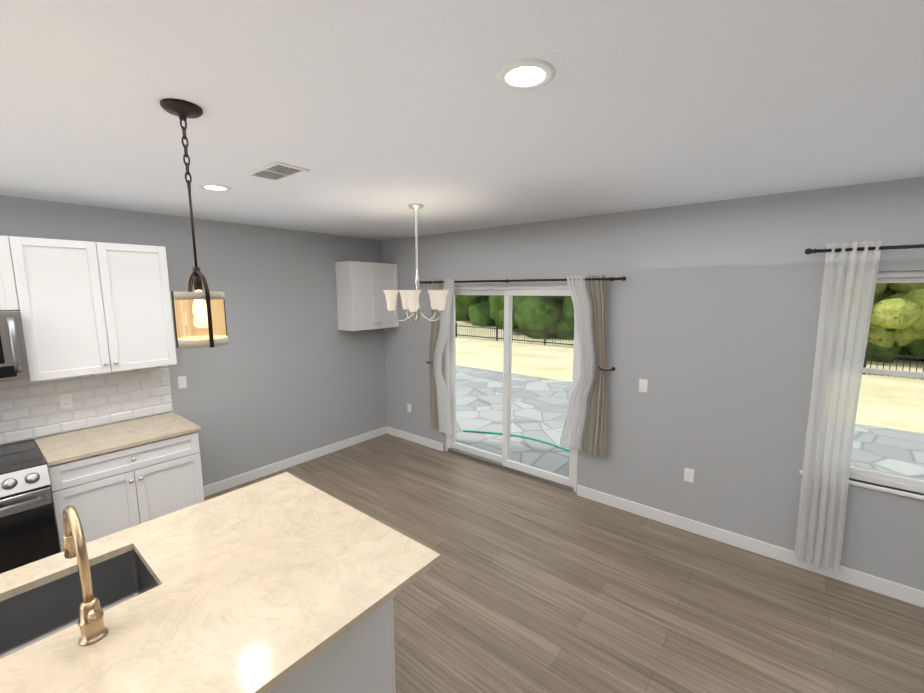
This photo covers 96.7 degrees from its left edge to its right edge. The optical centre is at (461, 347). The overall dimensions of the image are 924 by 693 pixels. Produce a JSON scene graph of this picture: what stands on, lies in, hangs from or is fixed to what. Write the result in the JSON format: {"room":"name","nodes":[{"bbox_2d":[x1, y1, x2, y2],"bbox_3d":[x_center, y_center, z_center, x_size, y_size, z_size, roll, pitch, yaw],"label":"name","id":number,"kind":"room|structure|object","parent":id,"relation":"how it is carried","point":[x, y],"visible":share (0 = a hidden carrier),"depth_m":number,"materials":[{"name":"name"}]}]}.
{"room":"kitchen","nodes":[
{"label":"kitchen","id":0,"kind":"room"},
{"bbox_2d":[0,195,386,486],"bbox_3d":[-3.779,0.339,2.604,0.100,2.740,8.700,6,10,39],"label":"wall","id":1,"kind":"structure","parent":0,"point":[289,370],"depth_m":4.45,"materials":[{"name":"grey paint"}]},
{"bbox_2d":[0,235,23,310],"bbox_3d":[-3.401,-0.482,2.614,0.326,0.498,0.726,6,10,39],"label":"upper cabinet","id":2,"kind":"object","parent":1,"relation":"attached to","point":[9,285],"depth_m":2.77,"materials":[{"name":"white wood"}]},
{"bbox_2d":[0,310,29,381],"bbox_3d":[-3.328,0.007,2.623,0.510,0.466,0.716,6,10,39],"label":"microwave","id":3,"kind":"object","parent":2,"relation":"attached to","point":[13,361],"visible":1,"depth_m":2.73,"materials":[{"name":"silver metal"}]},
{"bbox_2d":[0,365,172,443],"bbox_3d":[-4.094,0.588,2.156,0.011,0.499,4.360,6,10,39],"label":"tile backsplash","id":4,"kind":"structure","parent":1,"relation":"attached to","point":[29,409],"depth_m":3.36,"materials":[{"name":"white tile"}]},
{"bbox_2d":[59,393,72,408],"bbox_3d":[-3.163,0.424,3.281,0.007,0.116,0.072,6,10,39],"label":"outlet","id":5,"kind":"object","parent":4,"relation":"attached to","point":[66,401],"visible":1,"depth_m":3.28,"materials":[{"name":"white plastic"}]},
{"bbox_2d":[12,236,176,381],"bbox_3d":[-2.892,-0.319,3.272,0.326,1.005,0.892,6,10,39],"label":"upper cabinet","id":6,"kind":"object","parent":1,"relation":"attached to","point":[86,307],"depth_m":3.12,"materials":[{"name":"white wood"}]},
{"bbox_2d":[177,376,186,388],"bbox_3d":[-2.661,0.325,3.910,0.009,0.116,0.072,6,10,39],"label":"light switch","id":7,"kind":"object","parent":1,"relation":"attached to","point":[182,381],"visible":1,"depth_m":3.91,"materials":[{"name":"white plastic"}]},
{"bbox_2d":[203,426,386,496],"bbox_3d":[-1.904,1.328,4.992,0.014,0.110,2.580,6,10,39],"label":"baseboard","id":8,"kind":"structure","parent":1,"relation":"attached to","point":[237,480],"depth_m":4.81,"materials":[{"name":"white wood"}]},
{"bbox_2d":[335,261,398,330],"bbox_3d":[-1.199,-0.673,5.319,0.350,0.840,0.747,6,10,39],"label":"upper cabinet","id":9,"kind":"object","parent":1,"relation":"attached to","point":[361,297],"visible":1,"depth_m":5.12,"materials":[{"name":"white wood"}]},
{"bbox_2d":[0,0,923,239],"bbox_3d":[-0.395,-0.693,-0.305,8.810,0.100,8.700,6,10,39],"label":"ceiling","id":10,"kind":"structure","parent":0,"point":[376,118],"depth_m":1.53,"materials":[{"name":"white paint"}]},
{"bbox_2d":[160,98,227,347],"bbox_3d":[-1.040,-0.453,1.588,0.190,0.896,0.181,6,10,39],"label":"pendant light","id":11,"kind":"object","parent":10,"relation":"hanging from","point":[199,315],"visible":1,"depth_m":1.56,"materials":[{"name":"beige glass"}]},
{"bbox_2d":[199,184,230,190],"bbox_3d":[-1.631,-1.060,2.717,0.184,0.007,0.184,6,10,39],"label":"recessed light","id":12,"kind":"object","parent":10,"relation":"in","point":[215,187],"visible":1,"depth_m":2.71,"materials":[{"name":"white plastic"}]},
{"bbox_2d":[245,162,309,181],"bbox_3d":[-1.067,-1.011,2.368,0.370,0.009,0.200,6,10,39],"label":"ceiling vent","id":13,"kind":"object","parent":10,"relation":"in","point":[276,171],"visible":1,"depth_m":2.35,"materials":[{"name":"white metal"}]},
{"bbox_2d":[383,204,448,321],"bbox_3d":[-0.357,-0.687,3.380,0.539,0.934,0.519,6,10,39],"label":"chandelier","id":14,"kind":"object","parent":10,"relation":"hanging from","point":[410,301],"visible":1,"depth_m":3.32,"materials":[{"name":"white glass"}]},
{"bbox_2d":[496,59,554,89],"bbox_3d":[0.202,-0.865,1.307,0.184,0.007,0.184,6,10,39],"label":"recessed light","id":15,"kind":"object","parent":10,"relation":"in","point":[525,74],"visible":1,"depth_m":1.30,"materials":[{"name":"white plastic"}]},
{"bbox_2d":[204,433,923,692],"bbox_3d":[-0.390,2.100,0.087,8.810,0.060,8.700,6,10,39],"label":"floor","id":16,"kind":"structure","parent":0,"point":[527,585],"depth_m":2.73,"materials":[{"name":"brown wood"}]},
{"bbox_2d":[0,438,59,573],"bbox_3d":[-3.204,1.234,2.663,0.835,0.949,0.756,6,10,39],"label":"range","id":17,"kind":"object","parent":16,"relation":"on","point":[28,532],"visible":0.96,"depth_m":2.63,"materials":[{"name":"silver metal"}]},
{"bbox_2d":[47,431,203,551],"bbox_3d":[-2.753,1.159,3.366,0.681,0.900,0.896,6,10,39],"label":"base cabinet","id":18,"kind":"object","parent":16,"relation":"on","point":[108,493],"visible":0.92,"depth_m":3.08,"materials":[{"name":"white wood"}]},
{"bbox_2d":[34,412,200,465],"bbox_3d":[-2.739,0.695,3.300,0.687,0.032,0.917,6,10,39],"label":"countertop","id":19,"kind":"structure","parent":18,"relation":"on","point":[69,446],"depth_m":3.21,"materials":[{"name":"beige stone"}]},
{"bbox_2d":[268,598,395,692],"bbox_3d":[-2.103,1.545,0.664,1.030,0.884,4.356,6,10,39],"label":"kitchen island","id":20,"kind":"object","parent":16,"relation":"on","point":[359,657],"depth_m":1.85,"materials":[{"name":"white"}]},
{"bbox_2d":[0,472,440,692],"bbox_3d":[-1.982,1.210,0.533,1.315,0.255,4.381,6,10,39],"label":"island countertop","id":21,"kind":"structure","parent":20,"relation":"on","point":[266,585],"depth_m":1.61,"materials":[{"name":"beige stone"}]},
{"bbox_2d":[62,505,108,645],"bbox_3d":[-1.302,0.747,1.399,0.364,0.416,0.076,6,10,39],"label":"faucet","id":22,"kind":"object","parent":21,"relation":"on","point":[93,629],"visible":1,"depth_m":1.34,"materials":[{"name":"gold metal"}]},
{"bbox_2d":[381,177,923,590],"bbox_3d":[2.295,0.247,3.184,8.610,2.740,0.150,6,10,39],"label":"wall","id":23,"kind":"structure","parent":0,"point":[712,313],"depth_m":3.31,"materials":[{"name":"grey paint"}]},
{"bbox_2d":[407,403,410,411],"bbox_3d":[-0.724,0.818,5.627,0.072,0.116,0.007,6,10,39],"label":"electrical outlet","id":24,"kind":"object","parent":23,"relation":"attached to","point":[408,407],"visible":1,"depth_m":5.63,"materials":[{"name":"white plastic"}]},
{"bbox_2d":[387,426,442,451],"bbox_3d":[-0.663,1.236,5.632,1.070,0.110,0.014,6,10,39],"label":"baseboard","id":25,"kind":"structure","parent":23,"relation":"attached to","point":[427,442],"depth_m":5.60,"materials":[{"name":"white wood"}]},
{"bbox_2d":[445,285,580,491],"bbox_3d":[0.511,0.359,4.657,1.800,2.115,0.108,6,10,39],"label":"sliding glass door","id":26,"kind":"structure","parent":23,"relation":"in","point":[504,461],"depth_m":4.63,"materials":[{"name":"white plastic"}]},
{"bbox_2d":[419,276,625,283],"bbox_3d":[0.450,-0.717,4.387,2.560,0.042,0.104,6,10,39],"label":"curtain rod","id":27,"kind":"object","parent":23,"relation":"attached to","point":[623,278],"visible":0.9,"depth_m":4.18,"materials":[{"name":"brown metal"}]},
{"bbox_2d":[429,279,443,429],"bbox_3d":[-0.294,0.098,5.084,0.300,1.875,0.052,6,10,39],"label":"door curtain","id":28,"kind":"object","parent":27,"relation":"hanging from","point":[435,327],"visible":0.48,"depth_m":5.15,"materials":[{"name":"fabric"}]},
{"bbox_2d":[434,279,454,434],"bbox_3d":[-0.215,0.123,4.982,0.345,1.895,0.048,6,10,39],"label":"door curtain","id":29,"kind":"object","parent":27,"relation":"hanging from","point":[445,424],"visible":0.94,"depth_m":5.03,"materials":[{"name":"white fabric"}]},
{"bbox_2d":[560,275,593,449],"bbox_3d":[1.101,0.159,3.913,0.330,1.675,0.048,6,10,39],"label":"door curtain","id":30,"kind":"object","parent":27,"relation":"hanging from","point":[572,430],"visible":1,"depth_m":3.87,"materials":[{"name":"white fabric"}]},
{"bbox_2d":[582,275,606,456],"bbox_3d":[1.251,0.180,3.834,0.275,1.695,0.052,6,10,39],"label":"door curtain","id":31,"kind":"object","parent":27,"relation":"hanging from","point":[594,441],"visible":0.98,"depth_m":3.82,"materials":[{"name":"fabric"}]},
{"bbox_2d":[599,366,614,370],"bbox_3d":[1.331,0.191,3.786,0.123,0.043,0.120,6,10,39],"label":"curtain holdback","id":32,"kind":"object","parent":23,"relation":"attached to","point":[613,368],"visible":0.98,"depth_m":3.77,"materials":[{"name":"brown metal"}]},
{"bbox_2d":[639,379,647,392],"bbox_3d":[1.611,0.334,3.651,0.072,0.116,0.009,6,10,39],"label":"light switch","id":33,"kind":"object","parent":23,"relation":"attached to","point":[643,385],"visible":1,"depth_m":3.65,"materials":[{"name":"white plastic"}]},
{"bbox_2d":[684,468,693,482],"bbox_3d":[1.932,1.082,3.496,0.072,0.116,0.007,6,10,39],"label":"electrical outlet","id":34,"kind":"object","parent":23,"relation":"attached to","point":[688,475],"visible":1,"depth_m":3.49,"materials":[{"name":"white plastic"}]},
{"bbox_2d":[577,485,923,607],"bbox_3d":[3.369,1.683,2.404,5.660,0.110,0.014,6,10,39],"label":"baseboard","id":35,"kind":"structure","parent":23,"relation":"attached to","point":[907,594],"depth_m":3.23,"materials":[{"name":"white wood"}]},
{"bbox_2d":[799,270,923,499],"bbox_3d":[3.193,0.269,2.422,1.740,1.455,0.140,6,10,39],"label":"window","id":36,"kind":"structure","parent":23,"relation":"in","point":[906,483],"depth_m":2.71,"materials":[{"name":"white plastic"}]},
{"bbox_2d":[805,244,923,254],"bbox_3d":[3.212,-0.569,2.153,2.184,0.042,0.104,6,10,39],"label":"curtain rod","id":37,"kind":"object","parent":23,"relation":"attached to","point":[809,251],"visible":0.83,"depth_m":2.61,"materials":[{"name":"brown metal"}]},
{"bbox_2d":[793,241,881,573],"bbox_3d":[2.537,0.444,2.807,0.270,2.275,0.056,6,10,39],"label":"window curtain","id":38,"kind":"object","parent":37,"relation":"hanging from","point":[848,290],"visible":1,"depth_m":2.79,"materials":[{"name":"white fabric"}]},
{"label":"outside","id":39,"kind":"structure","parent":0,"visible":0},
{"bbox_2d":[455,319,923,432],"bbox_3d":[30.665,-2.653,34.514,130.000,0.080,84.400,6,10,39],"label":"ground","id":40,"kind":"structure","parent":39,"point":[479,348],"depth_m":11.42,"materials":[{"name":"beige sand"}]},
{"bbox_2d":[455,295,517,327],"bbox_3d":[9.752,-5.820,20.047,29.438,12.158,7.062,6,10,39],"label":"tree","id":41,"kind":"object","parent":40,"relation":"on","point":[473,315],"depth_m":25.34,"materials":[{"name":"green plant"}]},
{"bbox_2d":[490,295,574,339],"bbox_3d":[6.369,-4.486,17.719,13.239,10.182,5.753,6,10,39],"label":"tree","id":42,"kind":"object","parent":40,"relation":"on","point":[531,308],"depth_m":18.47,"materials":[{"name":"green leaf"},{"name":"dark leaf"}]},
{"bbox_2d":[455,322,923,379],"bbox_3d":[13.247,0.645,8.422,44.030,0.700,0.060,6,10,39],"label":"fence","id":43,"kind":"object","parent":40,"relation":"on","point":[569,333],"depth_m":16.34,"materials":[{"name":"black"}]},
{"bbox_2d":[456,365,923,480],"bbox_3d":[2.795,1.291,6.274,12.500,0.049,4.990,6,10,39],"label":"patio","id":44,"kind":"structure","parent":40,"relation":"on","point":[488,407],"depth_m":6.35,"materials":[{"name":"stone"}]},
{"bbox_2d":[463,430,569,451],"bbox_3d":[1.431,1.389,5.308,3.410,0.028,0.448,6,10,39],"label":"hose","id":45,"kind":"object","parent":44,"relation":"on","point":[517,436],"depth_m":6.00,"materials":[{"name":"teal rubber"}]},
{"bbox_2d":[866,283,923,362],"bbox_3d":[12.714,-3.992,12.404,7.853,9.770,4.631,6,10,39],"label":"tree","id":46,"kind":"object","parent":40,"relation":"on","point":[904,332],"depth_m":11.93,"materials":[{"name":"green plant"}]}
]}

